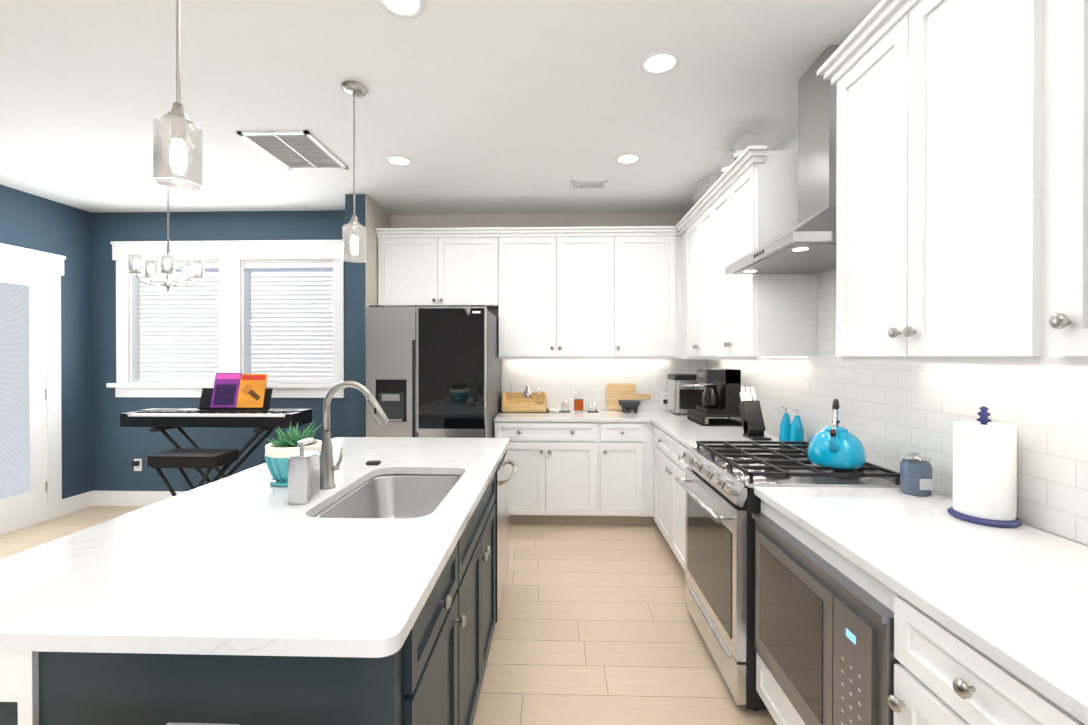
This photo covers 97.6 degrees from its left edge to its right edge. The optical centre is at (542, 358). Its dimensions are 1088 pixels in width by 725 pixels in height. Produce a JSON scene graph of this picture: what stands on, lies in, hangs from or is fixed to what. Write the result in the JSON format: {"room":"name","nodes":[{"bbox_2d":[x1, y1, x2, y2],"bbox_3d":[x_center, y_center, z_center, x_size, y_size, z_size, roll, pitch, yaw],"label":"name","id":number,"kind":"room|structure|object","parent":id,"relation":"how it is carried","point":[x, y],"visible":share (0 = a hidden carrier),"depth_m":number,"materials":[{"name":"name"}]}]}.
{"room":"kitchen","nodes":[
{"label":"kitchen","id":0,"kind":"room"},
{"bbox_2d":[0,184,92,498],"bbox_3d":[-4.481,0.021,0.775,0.120,2.800,7.870,0,0,2],"label":"wall","id":1,"kind":"structure","parent":0,"point":[32,221],"depth_m":4.36,"materials":[{"name":"blue paint"}]},
{"bbox_2d":[0,243,65,519],"bbox_3d":[-4.318,0.245,3.688,0.034,2.325,1.200,0,0,2],"label":"door frame","id":2,"kind":"structure","parent":1,"relation":"attached to","point":[30,393],"depth_m":4.01,"materials":[{"name":"white wood"}]},
{"bbox_2d":[0,491,92,534],"bbox_3d":[-4.325,1.337,3.792,0.015,0.140,1.500,0,0,2],"label":"baseboard","id":3,"kind":"structure","parent":1,"relation":"attached to","point":[20,520],"depth_m":4.06,"materials":[{"name":"white wood"}]},
{"bbox_2d":[91,210,345,490],"bbox_3d":[-2.984,0.003,4.593,2.650,2.800,0.150,0,0,2],"label":"wall","id":4,"kind":"structure","parent":0,"point":[117,449],"depth_m":4.54,"materials":[{"name":"blue paint"}]},
{"bbox_2d":[131,459,141,470],"bbox_3d":[-3.862,1.013,4.528,0.075,0.115,0.040,0,0,2],"label":"electrical outlet plate","id":5,"kind":"object","parent":4,"relation":"attached to","point":[136,464],"depth_m":4.54,"materials":[{"name":"white plastic"}]},
{"bbox_2d":[93,491,186,505],"bbox_3d":[-2.986,1.334,4.516,2.649,0.140,0.015,0,0,2],"label":"baseboard","id":6,"kind":"structure","parent":4,"relation":"attached to","point":[100,498],"depth_m":4.54,"materials":[{"name":"white wood"}]},
{"bbox_2d":[106,240,344,397],"bbox_3d":[-2.966,-0.373,4.546,2.290,1.478,0.180,0,0,2],"label":"window","id":7,"kind":"structure","parent":4,"relation":"in","point":[231,257],"depth_m":4.49,"materials":[{"name":"white wood"}]},
{"bbox_2d":[139,262,332,380],"bbox_3d":[-2.945,-0.353,4.552,1.946,1.125,0.050,0,0,2],"label":"window blinds","id":8,"kind":"object","parent":7,"relation":"attached to","point":[292,326],"visible":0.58,"depth_m":4.55,"materials":[{"name":"white plastic"}]},
{"bbox_2d":[345,194,389,436],"bbox_3d":[-1.574,0.004,4.402,0.180,2.800,0.710,0,0,2],"label":"wall","id":9,"kind":"structure","parent":0,"point":[361,287],"depth_m":4.05,"materials":[{"name":"blue paint"}]},
{"bbox_2d":[0,506,776,724],"bbox_3d":[-1.469,1.481,0.809,6.300,0.120,8.100,0,0,2],"label":"floor","id":10,"kind":"structure","parent":0,"point":[595,624],"depth_m":2.43,"materials":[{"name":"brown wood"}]},
{"bbox_2d":[146,449,238,496],"bbox_3d":[-2.503,1.041,3.424,0.500,0.734,0.270,0,0,2],"label":"piano bench","id":11,"kind":"object","parent":10,"relation":"on","point":[208,459],"visible":0.6,"depth_m":3.32,"materials":[{"name":"black leather"}]},
{"bbox_2d":[120,373,311,483],"bbox_3d":[-2.534,0.762,3.738,1.320,1.289,0.420,0,0,2],"label":"keyboard","id":12,"kind":"object","parent":10,"relation":"on","point":[234,400],"visible":0.85,"depth_m":3.69,"materials":[{"name":"black plastic"}]},
{"bbox_2d":[0,441,516,724],"bbox_3d":[-0.729,0.974,1.950,1.132,0.883,2.030,0,0,2],"label":"kitchen island","id":13,"kind":"object","parent":10,"relation":"on","point":[437,679],"depth_m":0.95,"materials":[{"name":"white stone"}]},
{"bbox_2d":[0,437,509,660],"bbox_3d":[-0.784,0.531,1.933,1.104,0.062,2.124,0,0,2],"label":"island countertop","id":14,"kind":"structure","parent":13,"relation":"on","point":[226,567],"depth_m":1.13,"materials":[{"name":"white stone"}]},
{"bbox_2d":[264,420,321,486],"bbox_3d":[-1.000,0.377,1.941,0.235,0.246,0.231,0,0,2],"label":"potted succulent","id":15,"kind":"object","parent":14,"relation":"on","point":[278,453],"visible":0.71,"depth_m":1.87,"materials":[{"name":"teal ceramic"}]},
{"bbox_2d":[288,438,319,503],"bbox_3d":[-0.841,0.395,1.681,0.075,0.212,0.090,0,0,2],"label":"soap dispenser","id":16,"kind":"object","parent":14,"relation":"on","point":[303,476],"visible":1,"depth_m":1.64,"materials":[{"name":"silver metal"}]},
{"bbox_2d":[320,381,388,488],"bbox_3d":[-0.733,0.293,1.848,0.274,0.415,0.065,0,0,2],"label":"faucet","id":17,"kind":"object","parent":14,"relation":"on","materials":[{"name":"silver metal"}]},
{"bbox_2d":[366,461,380,464],"bbox_3d":[-0.796,0.492,2.248,0.060,0.012,0.045,0,0,2],"label":"dish","id":18,"kind":"object","parent":14,"relation":"on","point":[373,462],"visible":1,"depth_m":2.23,"materials":[{"name":"black plastic"}]},
{"bbox_2d":[313,474,461,518],"bbox_3d":[-0.558,0.646,1.844,0.444,0.224,0.714,0,0,2],"label":"sink","id":19,"kind":"object","parent":14,"relation":"in","point":[378,496],"depth_m":2.18,"materials":[{"name":"silver metal"}]},
{"bbox_2d":[494,450,516,622],"bbox_3d":[-0.482,0.977,2.641,0.676,0.831,0.582,0,0,2],"label":"dishwasher","id":20,"kind":"object","parent":13,"relation":"in","point":[502,477],"depth_m":2.53,"materials":[{"name":"silver"}]},
{"bbox_2d":[366,305,500,437],"bbox_3d":[-0.867,0.500,4.083,0.913,1.812,0.992,0,0,2],"label":"refrigerator","id":21,"kind":"object","parent":10,"relation":"on","point":[433,372],"visible":0.69,"depth_m":3.60,"materials":[{"name":"grey metal"}]},
{"bbox_2d":[375,0,1087,724],"bbox_3d":[-0.009,0.130,2.640,3.042,2.565,3.897,0,0,2],"label":"kitchen cabinets","id":22,"kind":"object","parent":10,"relation":"on","point":[961,180],"visible":0.96,"depth_m":1.46,"materials":[{"name":"white wood"}]},
{"bbox_2d":[500,382,549,412],"bbox_3d":[-0.158,0.352,4.431,0.450,0.272,0.260,0,0,2],"label":"caddy","id":23,"kind":"object","parent":22,"relation":"on","point":[527,400],"visible":1,"depth_m":4.43,"materials":[{"name":"brown wood"}]},
{"bbox_2d":[549,409,559,412],"bbox_3d":[0.109,0.473,4.313,0.100,0.030,0.100,0,0,2],"label":"bowl","id":24,"kind":"object","parent":22,"relation":"on","point":[554,410],"visible":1,"depth_m":4.29,"materials":[{"name":"beige ceramic"}]},
{"bbox_2d":[559,384,598,411],"bbox_3d":[0.336,0.359,4.389,0.360,0.258,0.125,0,0,2],"label":"decanter","id":25,"kind":"object","parent":22,"relation":"on","point":[578,405],"visible":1,"depth_m":4.36,"materials":[{"name":"clear glass"}]},
{"bbox_2d":[606,383,650,409],"bbox_3d":[0.820,0.360,4.519,0.420,0.249,0.061,0,0,2],"label":"cutting board","id":26,"kind":"object","parent":22,"relation":"on","point":[615,392],"visible":0.88,"depth_m":4.51,"materials":[{"name":"brown wood"}]},
{"bbox_2d":[618,400,640,412],"bbox_3d":[0.795,0.436,4.343,0.210,0.105,0.210,0,0,2],"label":"bowl","id":27,"kind":"object","parent":22,"relation":"on","point":[627,405],"visible":1,"depth_m":4.29,"materials":[{"name":"grey stone"}]},
{"bbox_2d":[667,374,711,413],"bbox_3d":[1.329,0.316,4.305,0.330,0.345,0.378,0,0,2],"label":"air fryer oven","id":28,"kind":"object","parent":22,"relation":"on","point":[685,392],"visible":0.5,"depth_m":4.16,"materials":[{"name":"silver metal"}]},
{"bbox_2d":[693,180,698,205],"bbox_3d":[1.252,-1.275,3.709,0.088,0.232,0.088,0,0,-10],"label":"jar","id":29,"kind":"object","parent":22,"relation":"on","point":[697,190],"depth_m":3.80,"materials":[{"name":"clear glass"}]},
{"bbox_2d":[699,179,704,198],"bbox_3d":[1.248,-1.254,3.578,0.079,0.192,0.079,0,0,-10],"label":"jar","id":30,"kind":"object","parent":22,"relation":"on","point":[702,193],"depth_m":3.68,"materials":[{"name":"clear glass"}]},
{"bbox_2d":[705,175,712,191],"bbox_3d":[1.244,-1.243,3.449,0.069,0.172,0.069,0,0,-10],"label":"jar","id":31,"kind":"object","parent":22,"relation":"on","point":[710,178],"depth_m":3.56,"materials":[{"name":"clear glass"}]},
{"bbox_2d":[687,369,742,425],"bbox_3d":[1.344,0.286,3.668,0.343,0.411,0.390,0,0,2],"label":"coffee maker","id":32,"kind":"object","parent":22,"relation":"on","point":[720,397],"visible":1,"depth_m":3.54,"materials":[{"name":"black plastic"}]},
{"bbox_2d":[713,158,723,183],"bbox_3d":[1.234,-1.261,3.088,0.154,0.210,0.154,0,0,-7],"label":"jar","id":33,"kind":"object","parent":22,"relation":"on","point":[722,168],"depth_m":3.11,"materials":[{"name":"clear glass"}]},
{"bbox_2d":[724,131,763,171],"bbox_3d":[1.226,-1.255,2.829,0.184,0.200,0.184,0,0,-7],"label":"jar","id":34,"kind":"object","parent":22,"relation":"on","point":[736,154],"depth_m":2.83,"materials":[{"name":"clear glass"}]},
{"bbox_2d":[739,387,770,439],"bbox_3d":[1.337,0.341,3.014,0.110,0.308,0.261,0,0,2],"label":"knife block","id":35,"kind":"object","parent":22,"relation":"on","point":[753,424],"visible":1,"depth_m":3.01,"materials":[{"name":"black plastic"}]},
{"bbox_2d":[779,407,783,440],"bbox_3d":[1.436,0.389,2.801,0.075,0.213,0.075,0,0,-7],"label":"bottle","id":36,"kind":"object","parent":22,"relation":"on","point":[781,436],"depth_m":2.79,"materials":[{"name":"blue plastic"}]},
{"bbox_2d":[752,513,899,724],"bbox_3d":[1.080,0.868,1.476,0.554,0.532,0.740,0,0,2],"label":"microwave","id":37,"kind":"object","parent":22,"relation":"in","point":[825,637],"depth_m":1.38,"materials":[{"name":"silver metal"}]},
{"bbox_2d":[900,452,931,496],"bbox_3d":[1.391,0.424,1.771,0.096,0.152,0.098,0,0,2],"label":"candle jar","id":38,"kind":"object","parent":22,"relation":"on","point":[915,477],"visible":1,"depth_m":1.74,"materials":[{"name":"blue glass"}]},
{"bbox_2d":[947,406,1022,527],"bbox_3d":[1.388,0.325,1.496,0.176,0.354,0.176,0,0,2],"label":"paper towel holder","id":39,"kind":"object","parent":22,"relation":"on","point":[984,470],"visible":1,"depth_m":1.44,"materials":[{"name":"white paper"}]},
{"bbox_2d":[675,441,899,710],"bbox_3d":[1.102,0.933,2.248,0.781,0.962,0.754,0,0,2],"label":"gas range","id":40,"kind":"object","parent":10,"relation":"on","point":[722,502],"visible":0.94,"depth_m":2.02,"materials":[{"name":"silver metal"}]},
{"bbox_2d":[807,399,865,468],"bbox_3d":[1.258,0.311,2.022,0.216,0.280,0.253,0,0,2],"label":"tea kettle","id":41,"kind":"object","parent":40,"relation":"on","point":[836,445],"visible":1,"depth_m":1.97,"materials":[{"name":"teal metal"}]},
{"bbox_2d":[0,0,880,214],"bbox_3d":[-1.469,-1.439,0.796,6.300,0.120,8.100,0,0,2],"label":"ceiling","id":42,"kind":"structure","parent":0,"point":[502,106],"depth_m":2.51,"materials":[{"name":"paint"}]},
{"bbox_2d":[128,183,204,291],"bbox_3d":[-2.994,-0.963,3.825,0.476,0.860,0.462,0,0,2],"label":"chandelier","id":43,"kind":"object","parent":42,"relation":"hanging from","point":[140,265],"visible":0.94,"depth_m":3.81,"materials":[{"name":"white glass"}]},
{"bbox_2d":[153,0,202,191],"bbox_3d":[-1.037,-0.939,1.356,0.124,0.884,0.124,0,0,2],"label":"pendant light","id":44,"kind":"object","parent":42,"relation":"hanging from","point":[177,143],"visible":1,"depth_m":1.33,"materials":[{"name":"clear glass"}]},
{"bbox_2d":[237,130,347,169],"bbox_3d":[-1.639,-1.384,3.187,0.440,0.012,0.570,0,0,2],"label":"ceiling vent","id":45,"kind":"object","parent":42,"relation":"in","point":[299,150],"visible":1,"depth_m":3.15,"materials":[{"name":"white metal"}]},
{"bbox_2d":[341,80,366,262],"bbox_3d":[-0.961,-0.944,2.434,0.124,0.884,0.124,0,0,2],"label":"pendant light","id":46,"kind":"object","parent":42,"relation":"hanging from","point":[354,247],"visible":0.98,"depth_m":2.41,"materials":[{"name":"clear glass"}]},
{"bbox_2d":[385,155,412,165],"bbox_3d":[-1.003,-1.386,3.333,0.184,0.008,0.184,0,0,2],"label":"recessed light","id":47,"kind":"object","parent":42,"relation":"in","point":[399,160],"visible":1,"depth_m":3.33,"materials":[{"name":"white plastic"}]},
{"bbox_2d":[377,0,425,17],"bbox_3d":[-0.545,-1.379,1.837,0.184,0.008,0.184,0,0,2],"label":"recessed light","id":48,"kind":"object","parent":42,"relation":"in","point":[406,8],"visible":1,"depth_m":1.87,"materials":[{"name":"white plastic"}]},
{"bbox_2d":[571,181,606,188],"bbox_3d":[0.369,-1.388,3.806,0.280,0.010,0.155,0,0,2],"label":"ceiling vent","id":49,"kind":"object","parent":42,"relation":"in","point":[588,184],"visible":0.96,"depth_m":3.80,"materials":[{"name":"grey metal"}]},
{"bbox_2d":[615,153,641,163],"bbox_3d":[0.595,-1.386,3.301,0.184,0.008,0.184,0,0,2],"label":"recessed light","id":50,"kind":"object","parent":42,"relation":"in","point":[627,158],"visible":1,"depth_m":3.29,"materials":[{"name":"white plastic"}]},
{"bbox_2d":[640,50,679,74],"bbox_3d":[0.550,-1.381,2.225,0.184,0.008,0.184,0,0,2],"label":"recessed light","id":51,"kind":"object","parent":42,"relation":"in","point":[659,62],"visible":1,"depth_m":2.22,"materials":[{"name":"white plastic"}]},
{"bbox_2d":[390,212,687,409],"bbox_3d":[0.159,0.003,4.647,3.270,2.800,0.120,0,0,2],"label":"wall","id":52,"kind":"structure","parent":0,"point":[534,220],"depth_m":4.59,"materials":[{"name":"beige paint"}]},
{"bbox_2d":[502,359,705,409],"bbox_3d":[0.591,0.223,4.572,1.959,0.529,0.006,0,0,2],"label":"wall tile","id":53,"kind":"structure","parent":52,"relation":"attached to","point":[557,380],"depth_m":4.57,"materials":[{"name":"white tile"}]},
{"bbox_2d":[661,393,666,404],"bbox_3d":[1.171,0.383,4.538,0.075,0.115,0.029,0,0,2],"label":"electrical outlet plate","id":54,"kind":"object","parent":52,"relation":"attached to","point":[663,395],"depth_m":4.55,"materials":[{"name":"white plastic"}]},
{"bbox_2d":[733,126,1087,545],"bbox_3d":[1.574,0.013,2.575,0.120,2.800,4.180,0,0,2],"label":"wall","id":55,"kind":"structure","parent":0,"point":[789,142],"depth_m":2.90,"materials":[{"name":"white ceramic subway tile"},{"name":"paint"}]},
{"bbox_2d":[725,45,839,273],"bbox_3d":[1.244,-0.919,2.235,0.504,0.927,0.752,0,0,2],"label":"range hood","id":56,"kind":"object","parent":55,"relation":"attached to","point":[806,244],"visible":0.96,"depth_m":2.18,"materials":[{"name":"silver metal"}]},
{"bbox_2d":[706,268,1087,544],"bbox_3d":[1.511,-0.045,2.593,0.006,1.084,3.893,0,0,2],"label":"wall tile","id":57,"kind":"structure","parent":55,"relation":"attached to","point":[890,414],"depth_m":1.78,"materials":[{"name":"white tile"}]}
]}

